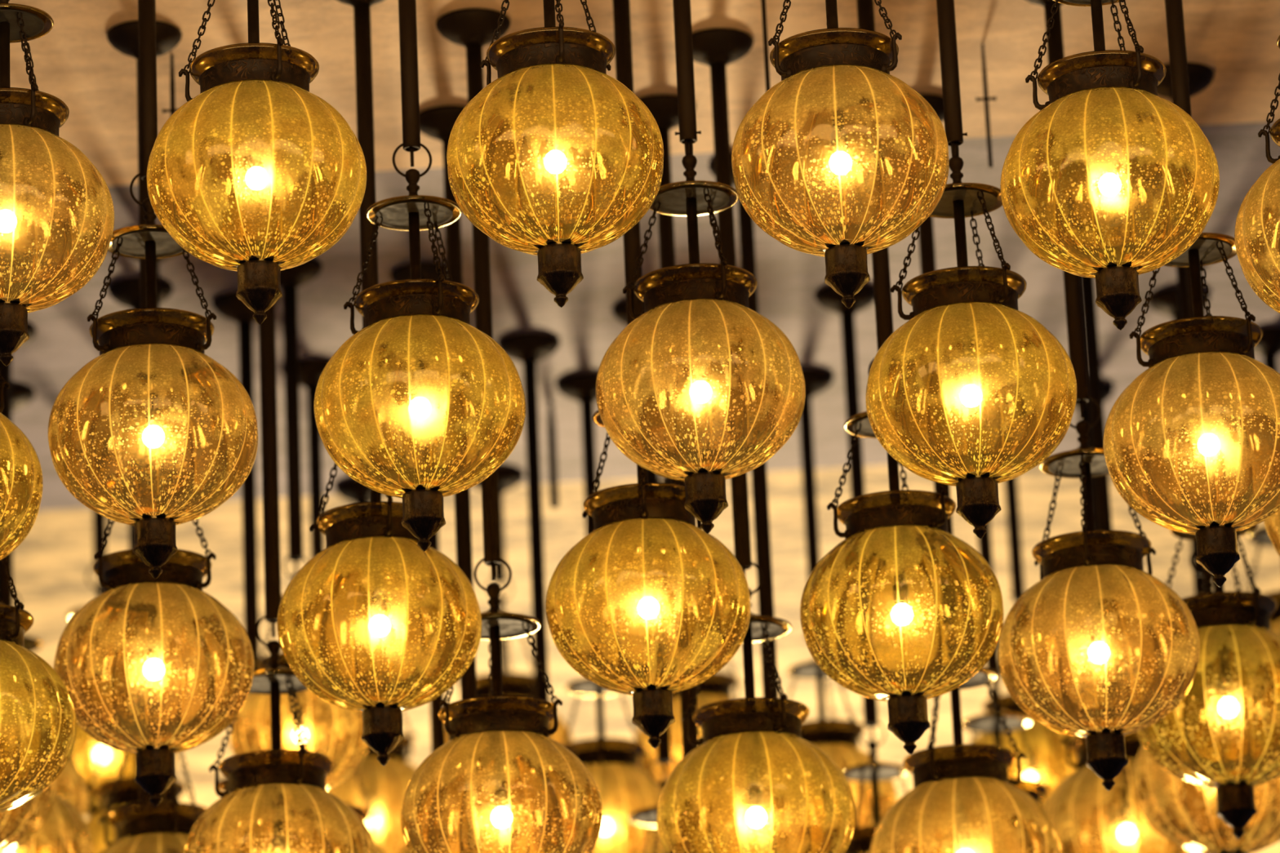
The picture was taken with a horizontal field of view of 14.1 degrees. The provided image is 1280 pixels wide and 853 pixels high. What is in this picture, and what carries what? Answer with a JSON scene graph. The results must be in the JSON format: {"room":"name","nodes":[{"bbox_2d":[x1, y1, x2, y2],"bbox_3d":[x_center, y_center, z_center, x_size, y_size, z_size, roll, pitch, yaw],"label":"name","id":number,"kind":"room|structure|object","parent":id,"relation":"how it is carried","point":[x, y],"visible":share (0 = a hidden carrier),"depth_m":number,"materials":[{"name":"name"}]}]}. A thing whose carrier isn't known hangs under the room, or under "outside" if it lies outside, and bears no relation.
{"room":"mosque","nodes":[
{"label":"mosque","id":0,"kind":"room"},
{"bbox_2d":[0,0,1279,852],"bbox_3d":[0.004,0.093,10.456,12.725,0.050,24.709,-3,-18,2],"label":"ceiling","id":1,"kind":"structure","parent":0,"point":[788,279],"depth_m":9.34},
{"bbox_2d":[0,251,35,605],"bbox_3d":[-1.097,0.046,8.903,0.117,0.698,0.117,-3,-18,0],"label":"rod","id":2,"kind":"object","parent":1,"relation":"hanging from","point":[5,592],"visible":0.41,"depth_m":8.94,"materials":[{"name":"brown metal"}]},
{"bbox_2d":[0,791,94,852],"bbox_3d":[-1.071,0.634,8.717,0.298,0.614,0.298,-3,-18,0],"label":"lantern","id":3,"kind":"object","parent":2,"relation":"hanging from","point":[64,822],"visible":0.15,"depth_m":8.65,"materials":[{"name":"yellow glass"}]},
{"bbox_2d":[11,383,35,412],"bbox_3d":[-1.185,0.137,9.638,0.117,0.422,0.117,-3,-18,0],"label":"rod","id":4,"kind":"object","parent":1,"relation":"hanging from","point":[22,395],"visible":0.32,"depth_m":9.67,"materials":[{"name":"brown metal"}]},
{"bbox_2d":[13,592,87,852],"bbox_3d":[-1.165,0.588,9.496,0.301,0.602,0.301,-3,-18,0],"label":"lantern","id":5,"kind":"object","parent":4,"relation":"hanging from","point":[72,775],"visible":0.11,"depth_m":9.51,"materials":[{"name":"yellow glass"}]},
{"bbox_2d":[9,323,36,605],"bbox_3d":[-1.123,0.435,9.161,0.117,1.282,0.117,-3,-18,0],"label":"rod","id":6,"kind":"object","parent":1,"relation":"hanging from","point":[32,331],"visible":0.16,"depth_m":9.32,"materials":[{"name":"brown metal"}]},
{"bbox_2d":[74,435,118,582],"bbox_3d":[-1.045,0.167,9.993,0.117,0.278,0.117,-3,-18,0],"label":"rod","id":7,"kind":"object","parent":1,"relation":"hanging from","point":[99,521],"visible":0.3,"depth_m":9.98,"materials":[{"name":"brown metal"}]},
{"bbox_2d":[66,564,176,818],"bbox_3d":[-1.029,0.539,9.876,0.279,0.577,0.279,-3,-18,0],"label":"lantern","id":8,"kind":"object","parent":7,"relation":"hanging from","point":[81,734],"visible":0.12,"depth_m":9.85,"materials":[{"name":"yellow glass"}]},
{"bbox_2d":[127,409,135,671],"bbox_3d":[-0.936,0.198,9.595,0.117,0.586,0.117,-3,-18,0],"label":"rod","id":9,"kind":"object","parent":1,"relation":"hanging from","point":[131,527],"visible":0.02,"depth_m":9.59,"materials":[{"name":"brown metal"}]},
{"bbox_2d":[71,668,186,852],"bbox_3d":[-0.913,0.721,9.429,0.288,0.590,0.288,-3,-18,0],"label":"lantern","id":10,"kind":"object","parent":9,"relation":"hanging from","point":[128,792],"visible":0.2,"depth_m":9.38,"materials":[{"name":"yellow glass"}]},
{"bbox_2d":[106,276,173,803],"bbox_3d":[-0.859,0.364,8.974,0.117,1.282,0.117,-3,-18,0],"label":"rod","id":11,"kind":"object","parent":1,"relation":"hanging from","point":[126,291],"visible":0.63,"depth_m":9.12,"materials":[{"name":"brown metal"}]},
{"bbox_2d":[106,20,182,307],"bbox_3d":[-0.756,-0.297,7.931,0.117,0.657,0.117,-3,-18,0],"label":"rod","id":12,"kind":"object","parent":1,"relation":"hanging from","point":[123,37],"visible":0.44,"depth_m":7.99,"materials":[{"name":"brown metal"}]},
{"bbox_2d":[53,440,253,806],"bbox_3d":[-0.731,0.272,7.752,0.299,0.614,0.299,-3,-18,0],"label":"lantern","id":13,"kind":"object","parent":12,"relation":"hanging from","point":[136,614],"visible":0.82,"depth_m":7.71,"materials":[{"name":"yellow glass"}]},
{"bbox_2d":[137,0,157,195],"bbox_3d":[-0.717,-0.543,7.521,0.117,0.440,0.117,-3,-18,0],"label":"rod","id":14,"kind":"object","parent":1,"relation":"hanging from","point":[146,8],"visible":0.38,"depth_m":7.50,"materials":[{"name":"brown metal"}]},
{"bbox_2d":[48,172,257,579],"bbox_3d":[-0.696,-0.077,7.374,0.298,0.614,0.298,-3,-18,0],"label":"lantern","id":15,"kind":"object","parent":14,"relation":"hanging from","point":[152,362],"visible":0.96,"depth_m":7.35,"materials":[{"name":"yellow glass"}]},
{"bbox_2d":[130,257,173,697],"bbox_3d":[-0.828,0.068,8.816,0.117,0.815,0.117,-3,-18,0],"label":"rod","id":16,"kind":"object","parent":1,"relation":"hanging from","point":[158,261],"visible":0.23,"depth_m":8.82,"materials":[{"name":"brown metal"}]},
{"bbox_2d":[98,675,210,852],"bbox_3d":[-0.799,0.712,8.613,0.298,0.614,0.298,-3,-18,0],"label":"lantern","id":17,"kind":"object","parent":16,"relation":"hanging from","point":[144,827],"visible":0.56,"depth_m":8.56,"materials":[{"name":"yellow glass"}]},
{"bbox_2d":[212,291,277,745],"bbox_3d":[-0.691,0.165,9.138,0.117,0.819,0.117,-3,-18,0],"label":"rod","id":18,"kind":"object","parent":1,"relation":"hanging from","point":[228,305],"visible":0.56,"depth_m":9.14,"materials":[{"name":"brown metal"}]},
{"bbox_2d":[258,187,281,638],"bbox_3d":[-0.588,-0.103,8.162,0.117,0.904,0.117,-3,-18,0],"label":"rod","id":19,"kind":"object","parent":1,"relation":"hanging from","point":[273,597],"visible":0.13,"depth_m":8.10,"materials":[{"name":"brown metal"}]},
{"bbox_2d":[182,614,376,852],"bbox_3d":[-0.557,0.584,7.945,0.299,0.614,0.299,-3,-18,0],"label":"lantern","id":20,"kind":"object","parent":19,"relation":"hanging from","point":[271,802],"visible":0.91,"depth_m":7.89,"materials":[{"name":"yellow glass"}]},
{"bbox_2d":[280,258,322,573],"bbox_3d":[-0.605,-0.013,9.008,0.117,0.564,0.117,-3,-18,0],"label":"rod","id":21,"kind":"object","parent":1,"relation":"hanging from","point":[292,278],"visible":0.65,"depth_m":9.01,"materials":[{"name":"brown metal"}]},
{"bbox_2d":[230,555,368,791],"bbox_3d":[-0.584,0.455,8.860,0.240,0.491,0.240,-3,-18,0],"label":"lantern","id":22,"kind":"object","parent":21,"relation":"hanging from","point":[326,716],"visible":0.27,"depth_m":8.89,"materials":[{"name":"yellow glass"}]},
{"bbox_2d":[281,358,329,643],"bbox_3d":[-0.596,0.206,9.539,0.117,0.664,0.117,-3,-18,0],"label":"rod","id":23,"kind":"object","parent":1,"relation":"hanging from","point":[310,370],"visible":0.43,"depth_m":9.58,"materials":[{"name":"brown metal"}]},
{"bbox_2d":[287,706,387,852],"bbox_3d":[-0.570,0.764,9.363,0.283,0.583,0.283,-3,-18,0],"label":"lantern","id":24,"kind":"object","parent":23,"relation":"hanging from","point":[364,813],"visible":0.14,"depth_m":9.39,"materials":[{"name":"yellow glass"}]},
{"bbox_2d":[333,478,386,503],"bbox_3d":[-0.549,0.278,10.319,0.117,0.335,0.117,-3,-18,0],"label":"rod","id":25,"kind":"object","parent":1,"relation":"hanging from","point":[349,490],"visible":0.38,"depth_m":10.33,"materials":[{"name":"brown metal"}]},
{"bbox_2d":[328,668,429,852],"bbox_3d":[-0.531,0.684,10.191,0.290,0.596,0.290,-3,-18,0],"label":"lantern","id":26,"kind":"object","parent":25,"relation":"hanging from","point":[385,786],"visible":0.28,"depth_m":10.05,"materials":[{"name":"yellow glass"}]},
{"bbox_2d":[337,0,384,328],"bbox_3d":[-0.410,-0.367,7.767,0.117,0.653,0.117,-3,-18,0],"label":"rod","id":27,"kind":"object","parent":1,"relation":"hanging from","point":[362,8],"visible":0.62,"depth_m":7.79,"materials":[{"name":"brown metal"}]},
{"bbox_2d":[276,451,481,765],"bbox_3d":[-0.385,0.200,7.588,0.297,0.614,0.297,-3,-18,0],"label":"lantern","id":28,"kind":"object","parent":27,"relation":"hanging from","point":[371,568],"visible":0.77,"depth_m":7.53,"materials":[{"name":"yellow glass"}]},
{"bbox_2d":[398,0,420,167],"bbox_3d":[-0.336,-0.578,7.481,0.117,0.430,0.117,-3,-18,0],"label":"rod","id":29,"kind":"object","parent":1,"relation":"hanging from","point":[406,8],"visible":1,"depth_m":7.45,"materials":[{"name":"brown metal"}]},
{"bbox_2d":[313,142,525,551],"bbox_3d":[-0.315,-0.117,7.336,0.298,0.614,0.298,-3,-18,0],"label":"lantern","id":30,"kind":"object","parent":29,"relation":"hanging from","point":[417,366],"visible":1,"depth_m":7.25,"materials":[{"name":"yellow glass"}]},
{"bbox_2d":[390,262,448,852],"bbox_3d":[-0.356,0.337,8.962,0.117,1.282,0.117,-3,-18,0],"label":"rod","id":31,"kind":"object","parent":1,"relation":"hanging from","point":[437,731],"visible":0.17,"depth_m":8.93,"materials":[{"name":"brown metal"}]},
{"bbox_2d":[419,105,482,852],"bbox_3d":[-0.284,0.107,8.241,0.117,1.282,0.117,-3,-18,0],"label":"rod","id":32,"kind":"object","parent":1,"relation":"hanging from","point":[437,122],"visible":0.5,"depth_m":8.34,"materials":[{"name":"brown metal"}]},
{"bbox_2d":[435,8,511,581],"bbox_3d":[-0.240,-0.199,7.906,0.117,0.904,0.117,-3,-18,0],"label":"rod","id":33,"kind":"object","parent":1,"relation":"hanging from","point":[473,28],"visible":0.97,"depth_m":7.92,"materials":[{"name":"brown metal"}]},
{"bbox_2d":[400,558,602,852],"bbox_3d":[-0.209,0.488,7.689,0.299,0.614,0.298,-3,-18,0],"label":"lantern","id":34,"kind":"object","parent":33,"relation":"hanging from","point":[499,749],"visible":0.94,"depth_m":7.65,"materials":[{"name":"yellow glass"}]},
{"bbox_2d":[474,466,524,594],"bbox_3d":[-0.283,0.214,10.300,0.117,0.248,0.117,-3,-18,0],"label":"rod","id":35,"kind":"object","parent":1,"relation":"hanging from","point":[508,477],"visible":0.54,"depth_m":10.29,"materials":[{"name":"brown metal"}]},
{"bbox_2d":[444,577,573,852],"bbox_3d":[-0.267,0.566,10.189,0.273,0.566,0.273,-10,-19,22],"label":"lantern","id":36,"kind":"object","parent":35,"relation":"hanging from","point":[522,684],"visible":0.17,"depth_m":10.14,"materials":[{"name":"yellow glass"}]},
{"bbox_2d":[497,332,559,852],"bbox_3d":[-0.178,0.454,9.357,0.117,1.282,0.117,-3,-18,0],"label":"rod","id":37,"kind":"object","parent":1,"relation":"hanging from","point":[528,348],"visible":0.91,"depth_m":9.46,"materials":[{"name":"brown metal"}]},
{"bbox_2d":[546,404,559,508],"bbox_3d":[-0.167,0.057,9.892,0.017,0.204,0.017,-3,-18,0],"label":"thin dropper","id":38,"kind":"object","parent":1,"relation":"hanging from","point":[551,428],"visible":1,"depth_m":9.88,"materials":[{"name":"brown metal"}]},
{"bbox_2d":[555,373,604,648],"bbox_3d":[-0.090,0.170,9.714,0.117,0.534,0.117,-3,-18,0],"label":"rod","id":39,"kind":"object","parent":1,"relation":"hanging from","point":[580,388],"visible":0.62,"depth_m":9.75,"materials":[{"name":"brown metal"}]},
{"bbox_2d":[531,636,664,852],"bbox_3d":[-0.068,0.655,9.561,0.272,0.559,0.272,-3,-18,0],"label":"lantern","id":40,"kind":"object","parent":39,"relation":"hanging from","point":[624,788],"visible":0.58,"depth_m":9.51,"materials":[{"name":"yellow glass"}]},
{"bbox_2d":[612,0,644,325],"bbox_3d":[-0.017,-0.396,7.727,0.117,0.656,0.117,-3,-18,0],"label":"rod","id":41,"kind":"object","parent":1,"relation":"hanging from","point":[621,8],"visible":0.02,"depth_m":7.76,"materials":[{"name":"brown metal"}]},
{"bbox_2d":[546,409,750,748],"bbox_3d":[0.008,0.172,7.548,0.297,0.614,0.297,-3,-18,0],"label":"lantern","id":42,"kind":"object","parent":41,"relation":"hanging from","point":[646,565],"visible":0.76,"depth_m":7.45,"materials":[{"name":"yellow glass"}]},
{"bbox_2d":[612,300,671,777],"bbox_3d":[0.026,0.202,9.260,0.117,0.876,0.117,-3,-18,0],"label":"rod","id":43,"kind":"object","parent":1,"relation":"hanging from","point":[619,310],"visible":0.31,"depth_m":9.18,"materials":[{"name":"brown metal"}]},
{"bbox_2d":[627,756,678,852],"bbox_3d":[0.056,0.875,9.047,0.298,0.614,0.298,-3,-18,0],"label":"lantern","id":44,"kind":"object","parent":43,"relation":"hanging from","point":[647,816],"visible":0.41,"depth_m":9.11,"materials":[{"name":"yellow glass"}]},
{"bbox_2d":[639,94,698,830],"bbox_3d":[0.061,0.089,8.235,0.117,1.282,0.117,-3,-18,0],"label":"rod","id":45,"kind":"object","parent":1,"relation":"hanging from","point":[664,108],"visible":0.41,"depth_m":8.36,"materials":[{"name":"brown metal"}]},
{"bbox_2d":[659,477,697,526],"bbox_3d":[0.102,0.223,10.394,0.117,0.241,0.117,-3,-18,0],"label":"rod","id":46,"kind":"object","parent":1,"relation":"hanging from","point":[664,480],"visible":0.02,"depth_m":10.40,"materials":[{"name":"brown metal"}]},
{"bbox_2d":[635,622,742,782],"bbox_3d":[0.118,0.565,10.285,0.269,0.553,0.269,-3,-18,0],"label":"lantern","id":47,"kind":"object","parent":46,"relation":"hanging from","point":[719,686],"visible":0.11,"depth_m":10.24,"materials":[{"name":"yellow glass"}]},
{"bbox_2d":[672,0,701,154],"bbox_3d":[0.062,-0.586,7.533,0.117,0.418,0.117,-3,-18,0],"label":"rod","id":48,"kind":"object","parent":1,"relation":"hanging from","point":[682,8],"visible":1,"depth_m":7.50,"materials":[{"name":"brown metal"}]},
{"bbox_2d":[595,139,805,533],"bbox_3d":[0.083,-0.137,7.391,0.297,0.607,0.297,-3,-18,0],"label":"lantern","id":49,"kind":"object","parent":48,"relation":"hanging from","point":[697,345],"visible":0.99,"depth_m":7.32,"materials":[{"name":"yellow glass"}]},
{"bbox_2d":[692,27,753,574],"bbox_3d":[0.140,-0.183,8.030,0.117,0.892,0.117,-3,-18,0],"label":"rod","id":50,"kind":"object","parent":1,"relation":"hanging from","point":[717,48],"visible":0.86,"depth_m":8.10,"materials":[{"name":"brown metal"}]},
{"bbox_2d":[657,561,855,852],"bbox_3d":[0.171,0.497,7.815,0.298,0.614,0.298,-3,-18,0],"label":"lantern","id":51,"kind":"object","parent":50,"relation":"hanging from","point":[752,774],"visible":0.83,"depth_m":7.72,"materials":[{"name":"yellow glass"}]},
{"bbox_2d":[708,153,786,852],"bbox_3d":[0.201,0.168,8.504,0.117,1.282,0.117,-3,-18,0],"label":"rod","id":52,"kind":"object","parent":1,"relation":"hanging from","point":[746,225],"visible":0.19,"depth_m":8.50,"materials":[{"name":"brown metal"}]},
{"bbox_2d":[760,0,770,92],"bbox_3d":[0.190,-0.600,7.852,0.007,0.209,0.007,-3,-18,0],"label":"thin dropper","id":53,"kind":"object","parent":1,"relation":"hanging from","point":[762,2],"visible":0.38,"depth_m":7.84,"materials":[{"name":"brown metal"}]},
{"bbox_2d":[799,368,834,610],"bbox_3d":[0.322,0.152,9.745,0.117,0.516,0.117,-3,-18,0],"label":"rod","id":54,"kind":"object","parent":1,"relation":"hanging from","point":[816,380],"visible":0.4,"depth_m":9.76,"materials":[{"name":"brown metal"}]},
{"bbox_2d":[767,624,897,852],"bbox_3d":[0.343,0.621,9.597,0.261,0.540,0.261,-3,-18,0],"label":"lantern","id":55,"kind":"object","parent":54,"relation":"hanging from","point":[838,739],"visible":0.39,"depth_m":9.55,"materials":[{"name":"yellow glass"}]},
{"bbox_2d":[813,284,878,740],"bbox_3d":[0.392,0.156,9.236,0.117,0.835,0.117,-3,-18,0],"label":"rod","id":56,"kind":"object","parent":1,"relation":"hanging from","point":[826,297],"visible":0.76,"depth_m":9.29,"materials":[{"name":"brown metal"}]},
{"bbox_2d":[841,721,907,852],"bbox_3d":[0.419,0.772,9.041,0.258,0.534,0.258,-3,-18,0],"label":"lantern","id":57,"kind":"object","parent":56,"relation":"hanging from","point":[873,771],"visible":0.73,"depth_m":9.07,"materials":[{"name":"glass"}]},
{"bbox_2d":[856,0,893,351],"bbox_3d":[0.353,-0.392,7.769,0.117,0.670,0.117,-3,-18,0],"label":"rod","id":58,"kind":"object","parent":1,"relation":"hanging from","point":[865,10],"visible":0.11,"depth_m":7.71,"materials":[{"name":"brown metal"}]},
{"bbox_2d":[800,358,1004,754],"bbox_3d":[0.379,0.183,7.588,0.298,0.614,0.298,-3,-18,0],"label":"lantern","id":59,"kind":"object","parent":58,"relation":"hanging from","point":[895,535],"visible":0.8,"depth_m":7.57,"materials":[{"name":"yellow glass"}]},
{"bbox_2d":[907,93,957,636],"bbox_3d":[0.475,-0.092,8.339,0.117,0.908,0.117,-3,-18,0],"label":"rod","id":60,"kind":"object","parent":1,"relation":"hanging from","point":[926,238],"visible":0.15,"depth_m":8.38,"materials":[{"name":"brown metal"}]},
{"bbox_2d":[870,623,1061,852],"bbox_3d":[0.506,0.590,8.124,0.299,0.607,0.299,-3,-18,0],"label":"lantern","id":61,"kind":"object","parent":60,"relation":"hanging from","point":[962,798],"visible":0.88,"depth_m":8.04,"materials":[{"name":"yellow glass"}]},
{"bbox_2d":[936,0,967,156],"bbox_3d":[0.443,-0.599,7.482,0.117,0.457,0.117,-3,-18,0],"label":"rod","id":62,"kind":"object","parent":1,"relation":"hanging from","point":[945,8],"visible":0.84,"depth_m":7.44,"materials":[{"name":"brown metal"}]},
{"bbox_2d":[865,141,1076,538],"bbox_3d":[0.464,-0.131,7.335,0.304,0.607,0.304,-3,-18,0],"label":"lantern","id":63,"kind":"object","parent":62,"relation":"hanging from","point":[965,343],"visible":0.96,"depth_m":7.28,"materials":[{"name":"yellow glass"}]},
{"bbox_2d":[971,426,1000,688],"bbox_3d":[0.633,0.161,9.539,0.117,0.683,0.117,-3,-18,0],"label":"rod","id":64,"kind":"object","parent":1,"relation":"hanging from","point":[984,544],"visible":0.03,"depth_m":9.51,"materials":[{"name":"brown metal"}]},
{"bbox_2d":[961,680,1081,852],"bbox_3d":[0.658,0.722,9.362,0.284,0.576,0.284,-3,-18,0],"label":"lantern","id":65,"kind":"object","parent":64,"relation":"hanging from","point":[988,722],"visible":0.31,"depth_m":9.40,"materials":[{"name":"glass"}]},
{"bbox_2d":[975,43,996,168],"bbox_3d":[0.549,-0.509,8.191,0.032,0.209,0.008,-3,-18,0],"label":"thin dropper","id":66,"kind":"object","parent":1,"relation":"hanging from","point":[986,98],"visible":1,"depth_m":8.19,"materials":[{"name":"brown metal"}]},
{"bbox_2d":[986,396,1028,601],"bbox_3d":[0.719,0.159,9.978,0.117,0.422,0.117,-3,-18,0],"label":"rod","id":67,"kind":"object","parent":1,"relation":"hanging from","point":[1013,521],"visible":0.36,"depth_m":9.96,"materials":[{"name":"brown metal"}]},
{"bbox_2d":[971,600,1078,804],"bbox_3d":[0.739,0.590,9.842,0.278,0.564,0.278,-3,-18,0],"label":"lantern","id":68,"kind":"object","parent":67,"relation":"hanging from","point":[1045,746],"visible":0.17,"depth_m":9.79,"materials":[{"name":"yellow glass"}]},
{"bbox_2d":[1025,0,1088,418],"bbox_3d":[0.649,-0.350,7.877,0.117,0.710,0.117,-3,-18,0],"label":"rod","id":69,"kind":"object","parent":1,"relation":"hanging from","point":[1072,282],"visible":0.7,"depth_m":7.82,"materials":[{"name":"brown metal"}]},
{"bbox_2d":[998,395,1199,791],"bbox_3d":[0.676,0.244,7.689,0.296,0.614,0.296,-3,-18,0],"label":"lantern","id":70,"kind":"object","parent":69,"relation":"hanging from","point":[1094,593],"visible":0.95,"depth_m":7.64,"materials":[{"name":"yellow glass"}]},
{"bbox_2d":[1076,225,1112,529],"bbox_3d":[0.798,0.004,9.013,0.117,0.716,0.117,-3,-18,0],"label":"rod","id":71,"kind":"object","parent":1,"relation":"hanging from","point":[1102,494],"visible":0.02,"depth_m":9.03,"materials":[{"name":"brown metal"}]},
{"bbox_2d":[1044,647,1203,852],"bbox_3d":[0.825,0.601,8.825,0.296,0.615,0.296,-3,-18,0],"label":"lantern","id":72,"kind":"object","parent":71,"relation":"hanging from","point":[1072,807],"visible":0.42,"depth_m":8.77,"materials":[{"name":"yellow glass"}]},
{"bbox_2d":[1075,382,1124,852],"bbox_3d":[0.883,0.540,9.779,0.117,1.282,0.117,-3,-18,0],"label":"rod","id":73,"kind":"object","parent":1,"relation":"hanging from","point":[1108,389],"visible":0.3,"depth_m":9.78,"materials":[{"name":"brown metal"}]},
{"bbox_2d":[1142,172,1206,499],"bbox_3d":[0.928,-0.105,8.697,0.117,0.707,0.117,-3,-18,0],"label":"rod","id":74,"kind":"object","parent":1,"relation":"hanging from","point":[1180,272],"visible":0.05,"depth_m":8.73,"materials":[{"name":"brown metal"}]},
{"bbox_2d":[1164,0,1191,117],"bbox_3d":[0.782,-0.567,7.532,0.117,0.516,0.117,-3,-18,0],"label":"rod","id":75,"kind":"object","parent":1,"relation":"hanging from","point":[1174,8],"visible":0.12,"depth_m":7.51,"materials":[{"name":"brown metal"}]},
{"bbox_2d":[1102,204,1279,587],"bbox_3d":[0.804,-0.066,7.374,0.299,0.614,0.299,-3,-18,0],"label":"lantern","id":76,"kind":"object","parent":75,"relation":"hanging from","point":[1202,406],"visible":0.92,"depth_m":7.31,"materials":[{"name":"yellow glass"}]},
{"bbox_2d":[1157,62,1213,484],"bbox_3d":[0.889,-0.240,8.287,0.117,0.695,0.117,-3,-18,0],"label":"rod","id":77,"kind":"object","parent":1,"relation":"hanging from","point":[1200,76],"visible":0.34,"depth_m":8.35,"materials":[{"name":"brown metal"}]},
{"bbox_2d":[1132,471,1279,839],"bbox_3d":[0.915,0.347,8.102,0.307,0.615,0.307,-3,-18,0],"label":"lantern","id":78,"kind":"object","parent":77,"relation":"hanging from","point":[1228,623],"visible":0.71,"depth_m":8.06,"materials":[{"name":"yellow glass"}]},
{"bbox_2d":[1146,287,1226,828],"bbox_3d":[1.013,0.373,9.270,0.117,1.282,0.117,-3,-18,0],"label":"rod","id":79,"kind":"object","parent":1,"relation":"hanging from","point":[1165,302],"visible":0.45,"depth_m":9.42,"materials":[{"name":"brown metal"}]},
{"bbox_2d":[1253,326,1279,449],"bbox_3d":[1.186,-0.019,9.657,0.117,0.318,0.117,-3,-18,0],"label":"rod","id":80,"kind":"object","parent":1,"relation":"hanging from","point":[1268,347],"visible":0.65,"depth_m":9.67,"materials":[{"name":"brown metal"}]},
{"bbox_2d":[1237,526,1279,711],"bbox_3d":[1.204,0.389,9.528,0.296,0.614,0.296,-3,-18,0],"label":"lantern","id":81,"kind":"object","parent":80,"relation":"hanging from","point":[1260,536],"visible":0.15,"depth_m":9.57,"materials":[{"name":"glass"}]},
{"bbox_3d":[1.041,-0.482,7.810,0.117,0.533,0.117,-3,-17,0],"label":"rod","id":82,"kind":"object","parent":1,"relation":"hanging from","visible":0},
{"bbox_2d":[1263,510,1279,556],"bbox_3d":[1.064,0.028,7.649,0.299,0.614,0.299,-3,-18,0],"label":"lantern","id":83,"kind":"object","parent":82,"relation":"hanging from","point":[1272,525],"visible":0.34,"depth_m":7.61,"materials":[{"name":"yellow glass"}]},
{"bbox_3d":[0.254,-0.806,7.212,0.117,0.207,0.117,-3,-17,0],"label":"rod","id":84,"kind":"object","parent":1,"relation":"hanging from","visible":0},
{"bbox_2d":[731,0,949,308],"bbox_3d":[0.270,-0.452,7.100,0.298,0.614,0.298,-3,-18,0],"label":"lantern","id":85,"kind":"object","parent":84,"relation":"hanging from","point":[837,89],"visible":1,"depth_m":7.07,"materials":[{"name":"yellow glass"}]},
{"bbox_3d":[0.624,-0.796,7.235,0.117,0.245,0.117,-3,-17,0],"label":"rod","id":86,"kind":"object","parent":1,"relation":"hanging from","visible":0},
{"bbox_2d":[1000,0,1219,330],"bbox_3d":[0.640,-0.423,7.118,0.298,0.614,0.298,-3,-18,0],"label":"lantern","id":87,"kind":"object","parent":86,"relation":"hanging from","point":[1104,126],"visible":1,"depth_m":7.06,"materials":[{"name":"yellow glass"}]},
{"bbox_3d":[0.948,-0.759,7.281,0.117,0.314,0.117,-3,-17,0],"label":"rod","id":88,"kind":"object","parent":1,"relation":"hanging from","visible":0},
{"bbox_2d":[1234,35,1279,313],"bbox_3d":[0.966,-0.353,7.153,0.299,0.614,0.299,-3,-18,0],"label":"lantern","id":89,"kind":"object","parent":88,"relation":"hanging from","point":[1257,225],"visible":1,"depth_m":7.11,"materials":[{"name":"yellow glass"}]},
{"bbox_2d":[1132,546,1279,852],"bbox_3d":[0.954,0.487,8.510,0.297,0.614,0.297,-3,-18,0],"label":"lantern","id":90,"kind":"object","parent":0,"point":[1154,787],"visible":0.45,"depth_m":8.45,"materials":[{"name":"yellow glass"}]},
{"bbox_3d":[-0.895,-0.733,7.266,0.117,0.215,0.117,-3,-17,0],"label":"rod","id":91,"kind":"object","parent":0,"visible":0},
{"bbox_2d":[0,0,114,366],"bbox_3d":[-0.879,-0.374,7.153,0.299,0.614,0.299,-3,-18,0],"label":"lantern","id":92,"kind":"object","parent":91,"relation":"hanging from","point":[46,181],"visible":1,"depth_m":7.10,"materials":[{"name":"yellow glass"}]},
{"bbox_3d":[-0.543,-0.781,7.193,0.117,0.198,0.117,-3,-17,0],"label":"rod","id":93,"kind":"object","parent":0,"visible":0},
{"bbox_2d":[146,0,366,324],"bbox_3d":[-0.527,-0.430,7.083,0.299,0.614,0.299,-3,-18,0],"label":"lantern","id":94,"kind":"object","parent":93,"relation":"hanging from","point":[255,109],"visible":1,"depth_m":7.00,"materials":[{"name":"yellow glass"}]},
{"bbox_3d":[-0.135,-0.799,7.209,0.117,0.189,0.117,-3,-17,0],"label":"rod","id":95,"kind":"object","parent":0,"visible":0},
{"bbox_2d":[446,0,663,307],"bbox_3d":[-0.120,-0.454,7.100,0.297,0.614,0.297,-3,-18,0],"label":"lantern","id":96,"kind":"object","parent":95,"relation":"hanging from","point":[553,102],"visible":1,"depth_m":7.04,"materials":[{"name":"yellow glass"}]},
{"bbox_3d":[-1.025,-0.496,7.529,0.117,0.497,0.117,-3,-17,0],"label":"rod","id":97,"kind":"object","parent":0,"visible":0},
{"bbox_2d":[0,369,43,560],"bbox_3d":[-1.003,-0.004,7.374,0.299,0.614,0.299,-3,-18,0],"label":"lantern","id":98,"kind":"object","parent":97,"relation":"hanging from","point":[19,460],"visible":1,"depth_m":7.36,"materials":[{"name":"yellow glass"}]},
{"bbox_3d":[-0.998,-0.288,7.708,0.117,0.790,0.117,-3,-17,0],"label":"rod","id":99,"kind":"object","parent":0,"visible":0},
{"bbox_2d":[0,523,76,813],"bbox_3d":[-0.970,0.344,7.509,0.296,0.614,0.296,-3,-18,0],"label":"lantern","id":100,"kind":"object","parent":99,"relation":"hanging from","point":[37,715],"visible":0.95,"depth_m":7.46,"materials":[{"name":"yellow glass"}]},
{"bbox_3d":[-1.121,-0.086,8.542,0.117,0.662,0.117,-3,-17,0],"label":"rod","id":101,"kind":"object","parent":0,"visible":0},
{"bbox_2d":[0,602,56,852],"bbox_3d":[-1.096,0.486,8.362,0.296,0.615,0.296,4,-19,-21],"label":"lantern","id":102,"kind":"object","parent":101,"relation":"hanging from","point":[33,814],"visible":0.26,"depth_m":8.41,"materials":[{"name":"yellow glass"}]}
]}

